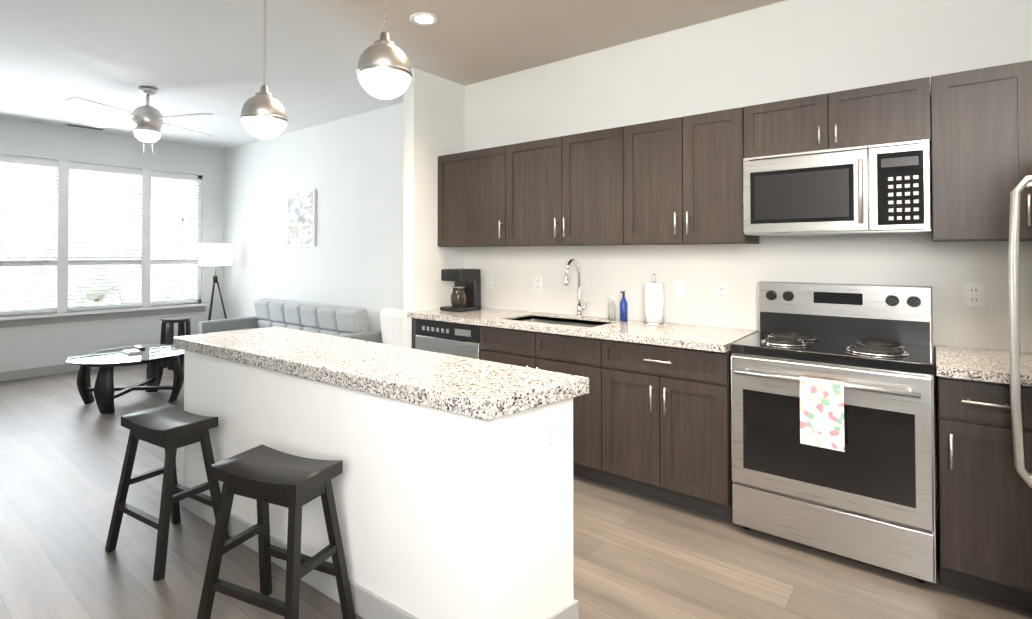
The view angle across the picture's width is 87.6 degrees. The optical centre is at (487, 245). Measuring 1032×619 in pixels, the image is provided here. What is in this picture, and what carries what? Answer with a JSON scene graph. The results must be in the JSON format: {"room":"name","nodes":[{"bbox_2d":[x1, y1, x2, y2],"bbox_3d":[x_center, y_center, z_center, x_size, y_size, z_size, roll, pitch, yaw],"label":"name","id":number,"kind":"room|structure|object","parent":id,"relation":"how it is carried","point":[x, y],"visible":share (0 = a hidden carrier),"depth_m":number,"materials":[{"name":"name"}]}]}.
{"room":"kitchen","nodes":[
{"label":"kitchen","id":0,"kind":"room"},
{"bbox_2d":[0,117,223,371],"bbox_3d":[-5.412,0.036,5.724,0.250,2.830,5.000,-1,-1,39],"label":"wall","id":1,"kind":"structure","parent":0,"point":[31,346],"depth_m":6.50,"materials":[{"name":"paint"}]},
{"bbox_2d":[0,364,98,381],"bbox_3d":[-5.300,1.400,5.631,0.014,0.100,4.970,-1,-1,39],"label":"baseboard","id":2,"kind":"structure","parent":1,"relation":"attached to","point":[32,372],"depth_m":5.98,"materials":[{"name":"white paint"}]},
{"bbox_2d":[0,154,201,316],"bbox_3d":[-4.922,-0.106,6.216,0.144,1.750,3.060,-1,-1,39],"label":"window","id":3,"kind":"structure","parent":1,"relation":"in","point":[61,262],"depth_m":6.43,"materials":[{"name":"white plastic"}]},
{"bbox_2d":[0,303,208,327],"bbox_3d":[-4.861,0.826,6.152,0.100,0.115,3.180,-1,-1,39],"label":"window sill","id":4,"kind":"structure","parent":1,"relation":"attached to","point":[29,320],"depth_m":6.40,"materials":[{"name":"white paint"}]},
{"bbox_2d":[0,0,785,149],"bbox_3d":[-1.919,-1.481,2.869,9.300,0.120,5.400,-1,-1,39],"label":"ceiling","id":5,"kind":"structure","parent":0,"point":[183,57],"depth_m":3.80,"materials":[{"name":"paint"}]},
{"bbox_2d":[63,123,106,130],"bbox_3d":[-4.627,-1.367,6.186,0.140,0.010,0.380,-1,-1,39],"label":"ceiling vent","id":6,"kind":"object","parent":5,"relation":"in","point":[83,126],"visible":0.98,"depth_m":6.15,"materials":[{"name":"grey metal"}]},
{"bbox_2d":[63,86,212,156],"bbox_3d":[-3.012,-1.088,4.761,1.031,0.610,1.031,0,-1,-28],"label":"ceiling fan","id":7,"kind":"object","parent":5,"relation":"hanging from","point":[146,121],"visible":1,"depth_m":4.68,"materials":[{"name":"silver metal"}]},
{"bbox_2d":[240,0,287,138],"bbox_3d":[-1.132,-0.983,2.732,0.230,0.880,0.230,-1,-1,39],"label":"pendant light","id":8,"kind":"object","parent":5,"relation":"hanging from","point":[263,115],"visible":1,"depth_m":2.66,"materials":[{"name":"silver metal"}]},
{"bbox_2d":[356,0,412,98],"bbox_3d":[-0.420,-1.016,2.197,0.230,0.830,0.230,-1,-1,39],"label":"pendant light","id":9,"kind":"object","parent":5,"relation":"hanging from","point":[383,70],"visible":1,"depth_m":2.12,"materials":[{"name":"silver metal"}]},
{"bbox_2d":[410,12,438,25],"bbox_3d":[-0.396,-1.410,3.349,0.180,0.008,0.180,-1,-1,39],"label":"recessed light","id":10,"kind":"object","parent":5,"relation":"in","point":[424,19],"visible":0.98,"depth_m":3.34,"materials":[{"name":"white glass"}]},
{"bbox_2d":[403,68,464,347],"bbox_3d":[-0.436,0.018,4.475,0.120,2.830,0.600,-1,-1,39],"label":"wall","id":11,"kind":"structure","parent":0,"point":[434,118],"depth_m":4.32,"materials":[{"name":"paint"}]},
{"bbox_2d":[0,363,1031,618],"bbox_3d":[-1.919,1.468,2.825,9.300,0.120,5.400,-1,-1,39],"label":"floor","id":12,"kind":"structure","parent":0,"point":[62,451],"depth_m":2.42,"materials":[{"name":"brown wood"}]},
{"bbox_2d":[63,344,183,413],"bbox_3d":[-3.291,1.204,4.970,1.000,0.472,1.000,-1,-1,39],"label":"coffee table","id":13,"kind":"object","parent":12,"relation":"on","point":[106,361],"visible":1,"depth_m":4.89,"materials":[{"name":"clear glass"}]},
{"bbox_2d":[105,404,229,580],"bbox_3d":[-1.481,1.100,2.498,0.451,0.614,0.331,-1,-1,31],"label":"stool","id":14,"kind":"object","parent":12,"relation":"on","point":[170,428],"visible":0.96,"depth_m":2.46,"materials":[{"name":"brown wood"}]},
{"bbox_2d":[159,316,191,369],"bbox_3d":[-3.748,1.163,6.461,0.340,0.600,0.340,-1,-1,39],"label":"side table","id":15,"kind":"object","parent":12,"relation":"on","point":[168,335],"visible":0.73,"depth_m":6.41,"materials":[{"name":"black wood"}]},
{"bbox_2d":[198,243,231,320],"bbox_3d":[-3.602,0.724,7.122,0.446,1.502,0.435,-1,-1,39],"label":"floor lamp","id":16,"kind":"object","parent":12,"relation":"on","point":[215,254],"visible":0.96,"depth_m":6.96,"materials":[{"name":"white fabric"}]},
{"bbox_2d":[197,444,355,618],"bbox_3d":[-0.760,1.092,1.941,0.451,0.614,0.331,0,-1,24],"label":"stool","id":17,"kind":"object","parent":12,"relation":"on","point":[263,476],"visible":1,"depth_m":1.91,"materials":[{"name":"brown wood"}]},
{"bbox_2d":[199,298,380,342],"bbox_3d":[-2.141,1.034,5.645,2.200,0.832,0.820,-1,-1,39],"label":"sofa","id":18,"kind":"object","parent":12,"relation":"on","point":[343,321],"visible":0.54,"depth_m":5.75,"materials":[{"name":"grey fabric"}]},
{"bbox_2d":[180,350,577,618],"bbox_3d":[-0.671,0.976,2.443,2.161,0.854,0.527,-1,-1,39],"label":"kitchen island","id":19,"kind":"object","parent":12,"relation":"on","point":[452,486],"depth_m":1.92,"materials":[{"name":"paint"}]},
{"bbox_2d":[173,326,588,437],"bbox_3d":[-0.670,0.519,2.449,2.224,0.060,0.584,-1,-1,39],"label":"island countertop","id":20,"kind":"structure","parent":19,"relation":"on","point":[479,396],"depth_m":2.06,"materials":[{"name":"beige stone"}]},
{"bbox_2d":[543,419,557,455],"bbox_3d":[0.221,0.669,1.878,0.072,0.114,0.008,1,-1,-41],"label":"outlet","id":21,"kind":"object","parent":19,"relation":"attached to","point":[550,437],"visible":1,"depth_m":1.87,"materials":[{"name":"white plastic"}]},
{"bbox_2d":[380,307,402,346],"bbox_3d":[-0.947,1.003,4.752,0.400,0.868,0.599,-1,-1,39],"label":"accent chair","id":22,"kind":"object","parent":12,"relation":"on","point":[391,319],"visible":0.06,"depth_m":4.87,"materials":[{"name":"white fabric"}]},
{"bbox_2d":[416,318,480,359],"bbox_3d":[-0.111,0.992,4.149,0.634,0.872,0.628,-1,-1,39],"label":"dishwasher","id":23,"kind":"object","parent":12,"relation":"on","point":[455,339],"visible":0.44,"depth_m":3.89,"materials":[{"name":"silver metal"}]},
{"bbox_2d":[480,347,610,485],"bbox_3d":[0.527,1.075,3.638,0.991,0.690,0.637,-1,-1,39],"label":"base cabinet","id":24,"kind":"object","parent":12,"relation":"on","point":[591,411],"depth_m":3.19,"materials":[{"name":"brown wood"}]},
{"bbox_2d":[587,339,732,521],"bbox_3d":[1.107,0.975,3.161,0.756,0.876,0.637,-1,-1,39],"label":"base cabinet","id":25,"kind":"object","parent":12,"relation":"on","point":[652,414],"depth_m":2.86,"materials":[{"name":"brown wood"}]},
{"bbox_2d":[407,307,757,354],"bbox_3d":[0.489,0.526,3.661,2.329,0.038,0.662,-1,-1,39],"label":"countertop","id":26,"kind":"structure","parent":25,"relation":"on","point":[693,337],"depth_m":3.25,"materials":[{"name":"beige stone"}]},
{"bbox_2d":[440,268,480,311],"bbox_3d":[-0.218,0.350,4.293,0.221,0.330,0.256,-1,-1,39],"label":"coffee maker","id":27,"kind":"object","parent":26,"relation":"on","point":[465,296],"visible":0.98,"depth_m":4.25,"materials":[{"name":"black plastic"}]},
{"bbox_2d":[531,315,598,326],"bbox_3d":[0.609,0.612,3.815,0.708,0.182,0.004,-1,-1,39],"label":"sink","id":28,"kind":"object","parent":26,"relation":"in","point":[534,318],"depth_m":3.84,"materials":[{"name":"silver metal"}]},
{"bbox_2d":[564,259,586,316],"bbox_3d":[0.623,0.300,3.770,0.105,0.415,0.225,-1,-1,39],"label":"faucet","id":29,"kind":"object","parent":26,"relation":"on","point":[580,307],"visible":1,"depth_m":3.83,"materials":[{"name":"silver metal"}]},
{"bbox_2d":[608,296,615,319],"bbox_3d":[0.846,0.426,3.665,0.050,0.160,0.059,-1,-1,39],"label":"soap bottle","id":30,"kind":"object","parent":26,"relation":"on","point":[611,310],"visible":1,"depth_m":3.65,"materials":[{"name":"white"}]},
{"bbox_2d":[620,291,627,321],"bbox_3d":[0.909,0.405,3.601,0.052,0.200,0.060,-1,-1,39],"label":"soap bottle","id":31,"kind":"object","parent":26,"relation":"on","point":[623,310],"visible":1,"depth_m":3.58,"materials":[{"name":"blue plastic"}]},
{"bbox_2d":[643,274,665,325],"bbox_3d":[1.065,0.341,3.429,0.140,0.322,0.140,-1,-1,39],"label":"paper towel","id":32,"kind":"object","parent":26,"relation":"on","point":[654,303],"visible":1,"depth_m":3.38,"materials":[{"name":"white paper"}]},
{"bbox_2d":[731,281,935,582],"bbox_3d":[1.679,0.803,2.628,0.776,1.205,0.720,-1,-1,39],"label":"range","id":33,"kind":"object","parent":12,"relation":"on","point":[832,417],"visible":1,"depth_m":2.42,"materials":[{"name":"silver metal"}]},
{"bbox_2d":[937,379,1031,611],"bbox_3d":[2.459,0.959,2.048,1.136,0.876,0.637,-1,-1,39],"label":"base cabinet","id":34,"kind":"object","parent":12,"relation":"on","point":[985,506],"depth_m":2.09,"materials":[{"name":"brown wood"}]},
{"bbox_2d":[935,345,1031,386],"bbox_3d":[2.450,0.502,2.047,1.140,0.038,0.662,-1,-1,39],"label":"countertop","id":35,"kind":"structure","parent":34,"relation":"on","point":[977,365],"depth_m":2.17,"materials":[{"name":"beige stone"}]},
{"bbox_2d":[1008,176,1031,487],"bbox_3d":[1.996,0.486,1.350,0.921,1.800,0.920,-1,-1,39],"label":"fridge","id":36,"kind":"object","parent":12,"relation":"on","point":[1014,319],"visible":1,"depth_m":1.89,"materials":[{"name":"grey metal"}]},
{"bbox_2d":[499,327,586,358],"bbox_3d":[0.358,0.607,3.511,0.708,0.182,0.004,-1,-1,39],"label":"drawer front","id":37,"kind":"structure","parent":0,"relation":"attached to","point":[525,340],"depth_m":3.38,"materials":[{"name":"brown wood"}]},
{"bbox_2d":[223,0,1031,530],"bbox_3d":[-0.266,0.024,4.854,9.300,2.830,0.200,-1,-1,39],"label":"wall","id":38,"kind":"structure","parent":0,"point":[349,170],"depth_m":3.92,"materials":[{"name":"paint"}]},
{"bbox_2d":[286,189,315,246],"bbox_3d":[-2.186,-0.315,6.287,0.580,0.650,0.031,-1,-1,39],"label":"picture","id":39,"kind":"object","parent":38,"relation":"attached to","point":[301,221],"visible":1,"depth_m":6.25,"materials":[{"name":"paper"}]},
{"bbox_2d":[438,147,497,246],"bbox_3d":[-0.009,-0.368,4.295,0.768,0.745,0.337,-1,-1,39],"label":"upper cabinet","id":40,"kind":"object","parent":38,"relation":"attached to","point":[467,181],"depth_m":4.20,"materials":[{"name":"brown wood"}]},
{"bbox_2d":[498,129,609,246],"bbox_3d":[0.599,-0.375,3.795,1.051,0.745,0.337,-1,-1,39],"label":"upper cabinet","id":41,"kind":"object","parent":38,"relation":"attached to","point":[555,191],"depth_m":3.68,"materials":[{"name":"brown wood"}]},
{"bbox_2d":[610,107,758,244],"bbox_3d":[1.205,-0.383,3.296,0.760,0.745,0.337,-1,-1,39],"label":"upper cabinet","id":42,"kind":"object","parent":38,"relation":"attached to","point":[676,181],"depth_m":3.14,"materials":[{"name":"brown wood"}]},
{"bbox_2d":[464,241,1031,352],"bbox_3d":[1.451,0.246,3.302,4.280,0.511,0.006,-1,-1,39],"label":"backsplash","id":43,"kind":"structure","parent":38,"relation":"attached to","point":[945,271],"depth_m":3.23,"materials":[{"name":"white paint"}]},
{"bbox_2d":[487,275,492,288],"bbox_3d":[0.019,0.303,4.472,0.072,0.114,0.008,-1,-1,39],"label":"electrical outlet","id":44,"kind":"object","parent":43,"relation":"attached to","point":[489,281],"visible":1,"depth_m":4.47,"materials":[{"name":"white plastic"}]},
{"bbox_2d":[534,277,541,291],"bbox_3d":[0.389,0.298,4.167,0.072,0.114,0.008,-1,-1,39],"label":"electrical outlet","id":45,"kind":"object","parent":43,"relation":"attached to","point":[537,284],"visible":1,"depth_m":4.16,"materials":[{"name":"white plastic"}]},
{"bbox_2d":[674,281,684,298],"bbox_3d":[1.236,0.288,3.465,0.072,0.114,0.014,-1,-1,39],"label":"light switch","id":46,"kind":"object","parent":43,"relation":"attached to","point":[679,290],"visible":1,"depth_m":3.46,"materials":[{"name":"white plastic"}]},
{"bbox_2d":[716,283,727,301],"bbox_3d":[1.439,0.285,3.302,0.072,0.114,0.008,-1,-1,39],"label":"electrical outlet","id":47,"kind":"object","parent":43,"relation":"attached to","point":[722,292],"visible":1,"depth_m":3.30,"materials":[{"name":"white plastic"}]},
{"bbox_2d":[964,283,983,306],"bbox_3d":[2.327,0.234,2.572,0.072,0.114,0.008,-1,-1,39],"label":"electrical outlet","id":48,"kind":"object","parent":43,"relation":"attached to","point":[973,294],"visible":1,"depth_m":2.57,"materials":[{"name":"white plastic"}]},
{"bbox_2d":[746,76,933,157],"bbox_3d":[1.803,-0.619,2.807,0.784,0.287,0.337,-1,-1,39],"label":"upper cabinet","id":49,"kind":"object","parent":38,"relation":"attached to","point":[894,112],"depth_m":2.64,"materials":[{"name":"brown wood"}]},
{"bbox_2d":[743,139,930,235],"bbox_3d":[1.770,-0.266,2.753,0.768,0.410,0.454,-1,-1,39],"label":"microwave","id":50,"kind":"object","parent":49,"relation":"attached to","point":[873,189],"visible":1,"depth_m":2.58,"materials":[{"name":"silver metal"}]},
{"bbox_2d":[930,63,1013,241],"bbox_3d":[2.264,-0.396,2.424,0.404,0.745,0.337,-1,-1,39],"label":"upper cabinet","id":51,"kind":"object","parent":38,"relation":"attached to","point":[972,146],"depth_m":2.34,"materials":[{"name":"brown wood"}]},
{"bbox_2d":[1014,60,1031,240],"bbox_3d":[2.658,-0.401,2.099,0.867,0.745,0.337,-1,-1,39],"label":"upper cabinet","id":52,"kind":"object","parent":38,"relation":"attached to","point":[1022,70],"depth_m":2.23,"materials":[{"name":"brown wood"}]},
{"label":"outside","id":53,"kind":"structure","parent":0,"visible":0},
{"bbox_3d":[-194.492,10.931,164.563,490.300,0.200,300.000,-1,-1,39],"label":"ground","id":54,"kind":"structure","parent":53,"visible":0},
{"bbox_2d":[0,237,193,310],"bbox_3d":[-39.085,3.836,56.976,85.328,10.766,42.782,-1,-1,39],"label":"trees","id":55,"kind":"object","parent":54,"relation":"on","point":[120,286],"visible":0.38,"depth_m":26.37,"materials":[{"name":"green plant"}]},
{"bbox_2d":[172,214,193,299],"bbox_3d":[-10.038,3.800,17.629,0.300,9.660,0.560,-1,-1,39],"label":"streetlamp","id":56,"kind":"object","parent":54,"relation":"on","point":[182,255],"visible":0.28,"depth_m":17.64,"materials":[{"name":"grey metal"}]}
]}

